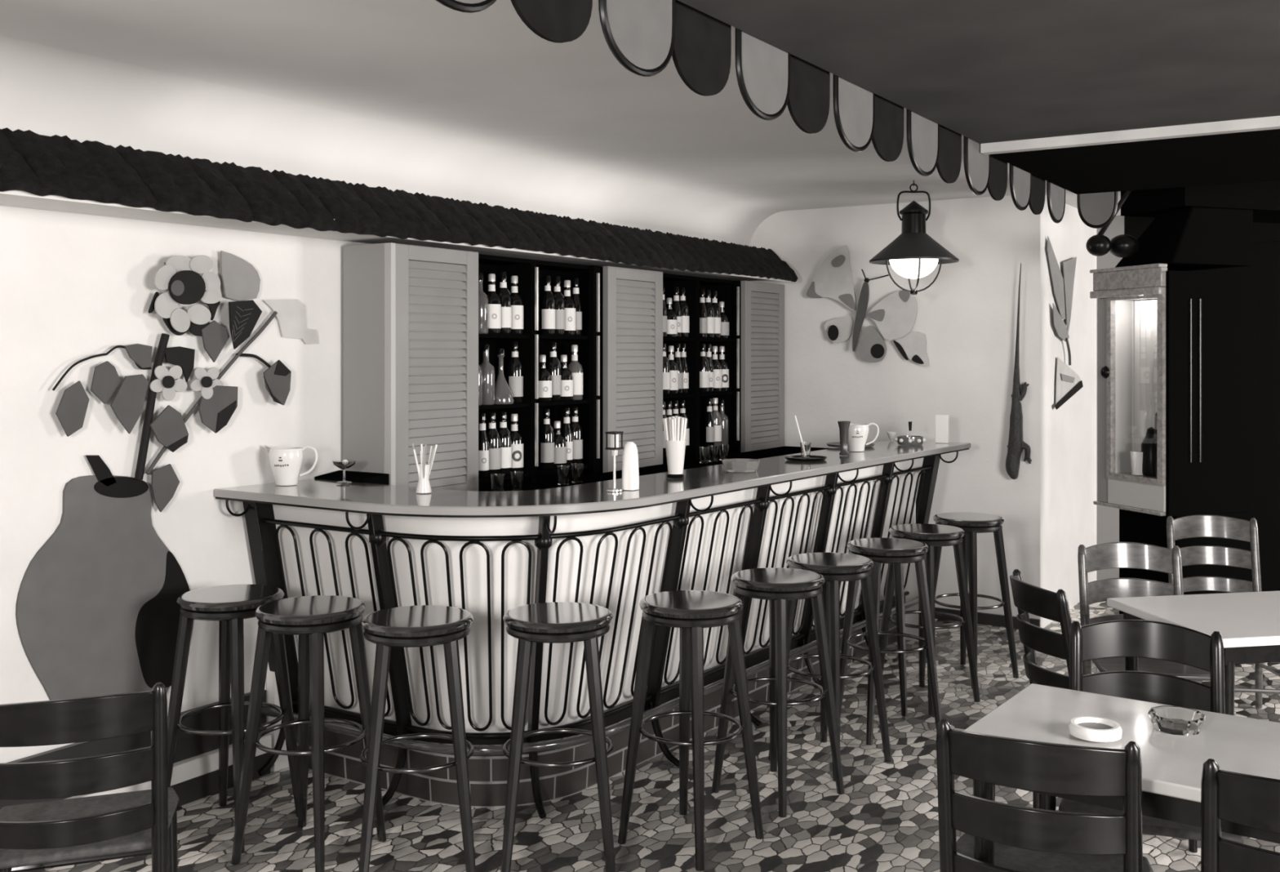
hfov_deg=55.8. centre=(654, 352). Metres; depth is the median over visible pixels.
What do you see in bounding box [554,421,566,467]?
liquor bottle
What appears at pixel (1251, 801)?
chair
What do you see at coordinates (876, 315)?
spot
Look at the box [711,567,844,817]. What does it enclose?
bar stool
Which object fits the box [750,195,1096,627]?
wall
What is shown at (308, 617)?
bar stool
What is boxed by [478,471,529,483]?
shelf
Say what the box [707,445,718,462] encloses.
glass tumbler
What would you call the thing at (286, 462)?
water jug
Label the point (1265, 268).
wall
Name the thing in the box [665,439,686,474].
cup
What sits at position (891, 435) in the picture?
cup
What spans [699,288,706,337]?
liquor bottle
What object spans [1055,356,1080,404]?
pot
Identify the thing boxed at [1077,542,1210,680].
chair
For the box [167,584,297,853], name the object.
bar stool
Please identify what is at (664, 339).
shelf
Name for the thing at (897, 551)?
bar stool
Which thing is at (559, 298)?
liquor bottle
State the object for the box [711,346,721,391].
liquor bottle
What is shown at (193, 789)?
trim
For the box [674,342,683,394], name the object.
liquor bottle
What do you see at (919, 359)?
spot
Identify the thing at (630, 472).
napkin
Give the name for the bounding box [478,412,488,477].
liquor bottle
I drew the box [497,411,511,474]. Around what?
liquor bottle
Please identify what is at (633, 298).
shutter
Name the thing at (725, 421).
liquor bottle
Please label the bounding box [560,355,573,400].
liquor bottle
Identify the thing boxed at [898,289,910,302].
spot
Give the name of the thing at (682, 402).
liquor bottle
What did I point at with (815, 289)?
spot
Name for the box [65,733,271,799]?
trim
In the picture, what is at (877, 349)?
spot
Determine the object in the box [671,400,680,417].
liquor bottle
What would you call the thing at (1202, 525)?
chair
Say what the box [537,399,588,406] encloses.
shelf
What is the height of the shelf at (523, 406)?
0.018 m
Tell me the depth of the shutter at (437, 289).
5.05 m
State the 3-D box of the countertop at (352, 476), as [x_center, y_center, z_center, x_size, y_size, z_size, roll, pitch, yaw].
[-0.133,1.040,6.174,0.645,1.120,3.760,0,0,32]
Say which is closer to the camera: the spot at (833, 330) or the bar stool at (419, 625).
the bar stool at (419, 625)
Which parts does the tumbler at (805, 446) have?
glass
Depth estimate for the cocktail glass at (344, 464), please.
4.62 m
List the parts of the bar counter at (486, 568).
post, post, post, foot rail, rail, panel, rail, post, post, post, post, panel, post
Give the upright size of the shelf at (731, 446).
0.018 m
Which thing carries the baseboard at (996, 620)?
attached to the wall at (967, 317)
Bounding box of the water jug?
[264,444,317,485]
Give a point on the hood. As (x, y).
(1179, 238)
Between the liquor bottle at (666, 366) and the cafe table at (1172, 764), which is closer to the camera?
the cafe table at (1172, 764)
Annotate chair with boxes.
[0,681,178,871]
[936,719,1153,871]
[1009,568,1197,853]
[1058,619,1245,843]
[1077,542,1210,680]
[1166,514,1279,708]
[1200,758,1279,871]
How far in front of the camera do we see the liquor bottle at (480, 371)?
5.39 m
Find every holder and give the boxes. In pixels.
[662,415,687,478]
[935,414,949,443]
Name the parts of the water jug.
spout, handle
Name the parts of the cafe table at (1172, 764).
leg, leg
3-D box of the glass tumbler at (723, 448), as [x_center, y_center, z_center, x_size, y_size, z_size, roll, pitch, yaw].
[0.390,0.557,6.768,0.060,0.085,0.060,0,0,32]
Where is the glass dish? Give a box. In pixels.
[1147,705,1205,735]
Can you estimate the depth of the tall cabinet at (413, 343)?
5.68 m
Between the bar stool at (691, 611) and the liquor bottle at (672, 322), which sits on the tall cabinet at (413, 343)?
the liquor bottle at (672, 322)
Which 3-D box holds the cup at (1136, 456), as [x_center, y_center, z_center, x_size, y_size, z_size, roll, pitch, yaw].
[2.529,0.574,6.297,0.096,0.120,0.096,0,0,32]
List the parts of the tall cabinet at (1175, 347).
arm, cornice moulding, cornice moulding, moulding, cornice, panel, white lamp shade, moulding, moulding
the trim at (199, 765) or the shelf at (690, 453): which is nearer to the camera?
the trim at (199, 765)
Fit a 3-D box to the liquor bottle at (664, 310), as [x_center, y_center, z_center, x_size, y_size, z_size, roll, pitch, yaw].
[0.043,-0.230,6.751,0.059,0.289,0.059,0,0,32]
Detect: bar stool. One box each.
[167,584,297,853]
[231,595,386,871]
[358,604,475,871]
[500,601,615,871]
[617,590,764,871]
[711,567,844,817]
[768,552,891,781]
[840,537,941,745]
[875,523,980,715]
[925,511,1018,688]
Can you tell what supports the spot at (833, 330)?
attached to the butterfly wall decoration at (895, 315)
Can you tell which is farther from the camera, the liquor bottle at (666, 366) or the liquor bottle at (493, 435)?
the liquor bottle at (666, 366)
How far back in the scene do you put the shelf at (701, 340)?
7.20 m
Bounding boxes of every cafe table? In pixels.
[964,683,1279,864]
[1106,591,1279,715]
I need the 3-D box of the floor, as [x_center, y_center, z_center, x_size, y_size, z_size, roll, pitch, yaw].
[1.483,1.650,3.500,6.250,0.100,9.500,0,0,32]
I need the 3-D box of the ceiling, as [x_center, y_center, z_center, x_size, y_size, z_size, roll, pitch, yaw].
[1.483,-0.970,3.500,6.250,0.100,9.500,0,0,32]
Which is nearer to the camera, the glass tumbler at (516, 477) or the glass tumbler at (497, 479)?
the glass tumbler at (497, 479)
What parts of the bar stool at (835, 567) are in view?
leg, leg, seat, seat frame, leg, leg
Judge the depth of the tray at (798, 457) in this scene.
5.63 m
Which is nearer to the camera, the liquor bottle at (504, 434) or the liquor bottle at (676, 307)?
the liquor bottle at (504, 434)
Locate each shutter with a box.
[395,243,478,491]
[602,266,662,472]
[740,280,784,452]
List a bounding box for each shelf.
[478,333,529,338]
[478,402,529,409]
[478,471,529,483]
[537,334,588,339]
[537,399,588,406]
[537,462,588,475]
[662,337,694,341]
[662,393,694,398]
[662,449,694,457]
[699,337,733,342]
[699,391,733,396]
[699,444,733,449]
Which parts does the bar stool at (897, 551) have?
leg, leg, seat, seat frame, leg, leg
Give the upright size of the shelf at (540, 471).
0.018 m
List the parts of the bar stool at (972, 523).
leg, leg, seat, seat frame, leg, leg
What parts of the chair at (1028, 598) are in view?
leg, leg, leg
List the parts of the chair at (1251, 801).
leg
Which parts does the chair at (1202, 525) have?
leg, leg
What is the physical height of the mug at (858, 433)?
0.147 m
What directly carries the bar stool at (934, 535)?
on the floor
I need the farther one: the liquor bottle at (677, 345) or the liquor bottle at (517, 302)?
the liquor bottle at (677, 345)
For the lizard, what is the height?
1.248 m
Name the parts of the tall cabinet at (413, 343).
panel, panel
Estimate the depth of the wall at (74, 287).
4.21 m
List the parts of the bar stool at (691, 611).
leg, leg, seat frame, seat, leg, leg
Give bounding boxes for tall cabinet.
[343,242,784,491]
[1085,180,1279,664]
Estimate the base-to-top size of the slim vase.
0.165 m
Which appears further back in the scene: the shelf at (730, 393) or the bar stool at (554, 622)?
the shelf at (730, 393)
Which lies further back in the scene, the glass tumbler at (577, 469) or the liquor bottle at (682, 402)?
the liquor bottle at (682, 402)
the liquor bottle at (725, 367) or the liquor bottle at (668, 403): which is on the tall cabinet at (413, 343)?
the liquor bottle at (725, 367)
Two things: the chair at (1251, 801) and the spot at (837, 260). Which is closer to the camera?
the chair at (1251, 801)
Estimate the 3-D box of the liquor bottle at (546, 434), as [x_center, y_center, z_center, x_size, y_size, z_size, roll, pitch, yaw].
[-0.522,0.415,5.862,0.075,0.289,0.075,0,0,32]
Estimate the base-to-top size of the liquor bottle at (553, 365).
0.289 m
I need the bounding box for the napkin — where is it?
[622,441,639,490]
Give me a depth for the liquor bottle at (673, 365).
6.80 m
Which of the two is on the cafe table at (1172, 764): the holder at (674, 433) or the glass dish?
the glass dish
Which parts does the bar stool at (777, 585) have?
leg, leg, seat, seat frame, leg, leg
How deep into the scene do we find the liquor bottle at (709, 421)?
7.18 m
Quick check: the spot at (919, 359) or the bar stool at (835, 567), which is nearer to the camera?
the bar stool at (835, 567)
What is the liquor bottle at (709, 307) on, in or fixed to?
on the tall cabinet at (413, 343)
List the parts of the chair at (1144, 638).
leg, seat, leg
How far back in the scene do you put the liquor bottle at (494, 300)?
5.49 m
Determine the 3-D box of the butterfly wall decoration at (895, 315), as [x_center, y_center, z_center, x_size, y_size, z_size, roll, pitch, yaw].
[1.306,-0.297,7.478,0.799,0.751,0.056,0,0,32]
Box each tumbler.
[490,473,504,491]
[510,471,524,490]
[556,465,569,484]
[570,463,583,482]
[698,446,709,462]
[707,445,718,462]
[718,444,728,460]
[794,415,811,458]
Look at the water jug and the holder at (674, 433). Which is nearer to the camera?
the water jug
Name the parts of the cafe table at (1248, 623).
leg, leg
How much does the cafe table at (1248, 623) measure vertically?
0.740 m
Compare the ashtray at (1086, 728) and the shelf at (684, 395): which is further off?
the shelf at (684, 395)
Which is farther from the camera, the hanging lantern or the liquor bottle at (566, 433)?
the hanging lantern
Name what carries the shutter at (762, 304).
hanging from the tall cabinet at (413, 343)
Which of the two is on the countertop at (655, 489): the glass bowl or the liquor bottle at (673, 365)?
the glass bowl
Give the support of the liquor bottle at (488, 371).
on the tall cabinet at (413, 343)
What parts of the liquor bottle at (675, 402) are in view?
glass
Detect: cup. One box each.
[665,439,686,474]
[886,431,897,439]
[1129,450,1142,475]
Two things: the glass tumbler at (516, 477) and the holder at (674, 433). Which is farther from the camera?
the glass tumbler at (516, 477)
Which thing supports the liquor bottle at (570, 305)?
on the tall cabinet at (413, 343)
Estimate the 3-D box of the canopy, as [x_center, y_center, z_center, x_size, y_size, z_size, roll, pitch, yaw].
[-1.353,-0.546,4.408,0.483,0.237,7.790,0,0,32]
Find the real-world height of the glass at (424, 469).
0.174 m
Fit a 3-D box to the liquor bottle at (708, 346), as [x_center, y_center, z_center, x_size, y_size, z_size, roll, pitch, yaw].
[0.326,0.090,7.196,0.059,0.289,0.059,0,0,32]
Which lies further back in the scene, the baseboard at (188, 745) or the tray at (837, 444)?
the tray at (837, 444)
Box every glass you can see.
[332,459,355,483]
[411,443,437,493]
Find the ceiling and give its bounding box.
[0,0,1120,215]
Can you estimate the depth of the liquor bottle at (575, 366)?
6.03 m
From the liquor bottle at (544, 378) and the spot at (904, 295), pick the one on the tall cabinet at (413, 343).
the liquor bottle at (544, 378)
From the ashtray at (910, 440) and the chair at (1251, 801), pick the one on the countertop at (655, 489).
the ashtray at (910, 440)
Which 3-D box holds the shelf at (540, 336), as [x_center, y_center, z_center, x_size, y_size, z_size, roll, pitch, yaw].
[-0.518,-0.076,5.954,0.199,0.018,0.475,0,0,32]
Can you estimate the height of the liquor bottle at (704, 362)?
0.289 m
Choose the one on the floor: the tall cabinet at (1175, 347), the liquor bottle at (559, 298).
the tall cabinet at (1175, 347)
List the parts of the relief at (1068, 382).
blade, stem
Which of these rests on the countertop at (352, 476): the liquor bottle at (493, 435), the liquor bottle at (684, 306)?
the liquor bottle at (493, 435)
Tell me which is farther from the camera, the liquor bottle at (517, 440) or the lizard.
the lizard
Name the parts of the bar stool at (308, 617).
leg, leg, seat, seat frame, leg, leg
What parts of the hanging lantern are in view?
globe, lamp shade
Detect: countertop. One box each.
[213,440,970,517]
[314,445,831,491]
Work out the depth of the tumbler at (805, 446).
5.64 m
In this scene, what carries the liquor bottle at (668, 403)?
on the countertop at (352, 476)
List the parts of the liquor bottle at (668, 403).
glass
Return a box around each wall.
[0,205,369,763]
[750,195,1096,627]
[1096,215,1124,580]
[1167,241,1279,591]
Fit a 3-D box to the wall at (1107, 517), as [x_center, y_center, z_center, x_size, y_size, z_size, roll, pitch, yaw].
[3.092,0.340,8.165,0.177,2.520,0.100,0,0,32]
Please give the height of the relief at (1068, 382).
1.017 m
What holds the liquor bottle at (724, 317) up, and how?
on the tall cabinet at (413, 343)
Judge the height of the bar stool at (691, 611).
0.792 m
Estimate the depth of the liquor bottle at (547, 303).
5.84 m
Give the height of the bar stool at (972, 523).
0.792 m
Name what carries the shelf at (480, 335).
attached to the tall cabinet at (413, 343)
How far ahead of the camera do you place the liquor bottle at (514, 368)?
5.63 m
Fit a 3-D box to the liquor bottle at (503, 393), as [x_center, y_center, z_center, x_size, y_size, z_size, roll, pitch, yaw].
[-0.707,0.107,5.573,0.122,0.254,0.124,0,0,32]
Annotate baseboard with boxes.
[0,689,266,809]
[934,607,1039,628]
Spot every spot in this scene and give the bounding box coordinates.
[806,281,822,297]
[827,324,838,340]
[831,254,845,266]
[838,293,855,310]
[866,309,884,321]
[871,343,884,358]
[893,340,907,359]
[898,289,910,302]
[911,355,924,364]
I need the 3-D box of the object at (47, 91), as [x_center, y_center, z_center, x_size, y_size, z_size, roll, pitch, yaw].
[-1.424,-0.785,4.500,0.270,0.270,8.070,0,0,32]
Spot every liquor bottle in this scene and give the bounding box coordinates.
[478,272,488,333]
[478,364,482,405]
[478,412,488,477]
[480,343,494,404]
[485,273,501,333]
[486,411,500,475]
[494,348,514,404]
[496,271,511,333]
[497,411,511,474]
[506,341,523,403]
[510,275,523,334]
[510,413,523,471]
[537,355,551,401]
[538,408,554,468]
[539,275,555,334]
[546,341,560,400]
[552,275,564,335]
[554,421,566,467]
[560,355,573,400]
[560,407,573,466]
[564,280,575,335]
[567,344,582,399]
[569,406,582,463]
[572,277,582,335]
[662,285,666,337]
[662,342,670,395]
[662,400,669,453]
[666,297,677,337]
[666,400,671,417]
[667,346,678,394]
[671,286,681,337]
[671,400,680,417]
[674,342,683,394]
[679,287,688,337]
[679,400,688,450]
[680,342,688,393]
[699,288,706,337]
[699,343,709,392]
[704,289,714,337]
[704,398,714,446]
[706,343,713,392]
[711,290,720,338]
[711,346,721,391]
[711,397,721,445]
[718,346,728,391]
[719,301,728,338]
[719,400,728,444]
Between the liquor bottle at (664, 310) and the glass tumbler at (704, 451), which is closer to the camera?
the glass tumbler at (704, 451)
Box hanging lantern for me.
[869,180,959,296]
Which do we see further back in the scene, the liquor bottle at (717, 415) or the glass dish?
the liquor bottle at (717, 415)
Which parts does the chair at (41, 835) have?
leg, seat, leg, leg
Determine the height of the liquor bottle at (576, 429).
0.289 m
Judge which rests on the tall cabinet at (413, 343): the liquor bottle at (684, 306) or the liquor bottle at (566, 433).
the liquor bottle at (684, 306)
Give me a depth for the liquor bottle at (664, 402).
6.72 m
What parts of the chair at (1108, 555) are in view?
leg, seat, leg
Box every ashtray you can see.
[894,421,925,445]
[1068,715,1122,742]
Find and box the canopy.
[0,127,798,282]
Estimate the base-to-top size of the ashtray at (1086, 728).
0.030 m
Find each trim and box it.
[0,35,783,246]
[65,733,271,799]
[169,752,270,807]
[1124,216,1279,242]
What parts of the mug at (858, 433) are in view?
handle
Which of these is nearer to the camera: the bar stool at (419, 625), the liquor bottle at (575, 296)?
the bar stool at (419, 625)
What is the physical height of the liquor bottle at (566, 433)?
0.289 m
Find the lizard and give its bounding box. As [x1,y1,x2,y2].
[1005,262,1031,479]
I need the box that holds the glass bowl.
[721,458,759,472]
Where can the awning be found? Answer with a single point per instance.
(1094, 100)
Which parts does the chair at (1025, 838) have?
leg, seat, leg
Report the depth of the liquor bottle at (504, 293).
5.56 m
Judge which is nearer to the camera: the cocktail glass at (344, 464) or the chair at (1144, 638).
the chair at (1144, 638)
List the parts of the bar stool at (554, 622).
leg, seat, seat frame, leg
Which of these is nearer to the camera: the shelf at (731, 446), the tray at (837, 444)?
the tray at (837, 444)
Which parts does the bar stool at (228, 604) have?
leg, seat frame, leg, seat, leg, leg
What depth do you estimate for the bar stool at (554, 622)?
3.64 m
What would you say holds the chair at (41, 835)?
on the floor
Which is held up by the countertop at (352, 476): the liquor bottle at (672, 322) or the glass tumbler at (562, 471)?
the glass tumbler at (562, 471)
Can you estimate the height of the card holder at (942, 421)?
0.155 m
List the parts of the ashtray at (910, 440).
dish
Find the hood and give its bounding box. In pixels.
[1115,206,1253,271]
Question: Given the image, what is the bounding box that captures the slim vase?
[837,421,850,455]
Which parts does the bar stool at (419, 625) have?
leg, seat, seat frame, leg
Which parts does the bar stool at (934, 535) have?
leg, leg, seat frame, seat, leg, leg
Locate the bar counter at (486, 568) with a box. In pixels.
[225,451,958,818]
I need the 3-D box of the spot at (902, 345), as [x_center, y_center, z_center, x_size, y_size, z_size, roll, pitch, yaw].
[1.504,-0.015,7.375,0.094,0.120,0.003,0,0,32]
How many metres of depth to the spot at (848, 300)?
7.53 m
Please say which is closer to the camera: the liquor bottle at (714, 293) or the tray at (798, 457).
the tray at (798, 457)
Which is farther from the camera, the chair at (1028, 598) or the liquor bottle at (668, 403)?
the liquor bottle at (668, 403)
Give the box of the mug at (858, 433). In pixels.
[847,422,879,451]
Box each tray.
[784,454,826,461]
[826,441,875,447]
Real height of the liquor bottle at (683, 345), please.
0.289 m
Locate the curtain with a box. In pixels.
[1132,299,1156,450]
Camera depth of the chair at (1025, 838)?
2.37 m
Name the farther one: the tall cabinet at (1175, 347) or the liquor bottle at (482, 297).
the tall cabinet at (1175, 347)
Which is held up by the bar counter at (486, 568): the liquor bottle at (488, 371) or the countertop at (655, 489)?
the countertop at (655, 489)
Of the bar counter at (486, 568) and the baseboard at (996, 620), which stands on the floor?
the bar counter at (486, 568)
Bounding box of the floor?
[22,600,1279,871]
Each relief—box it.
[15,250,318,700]
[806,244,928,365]
[1046,235,1083,409]
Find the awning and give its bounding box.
[435,0,1279,228]

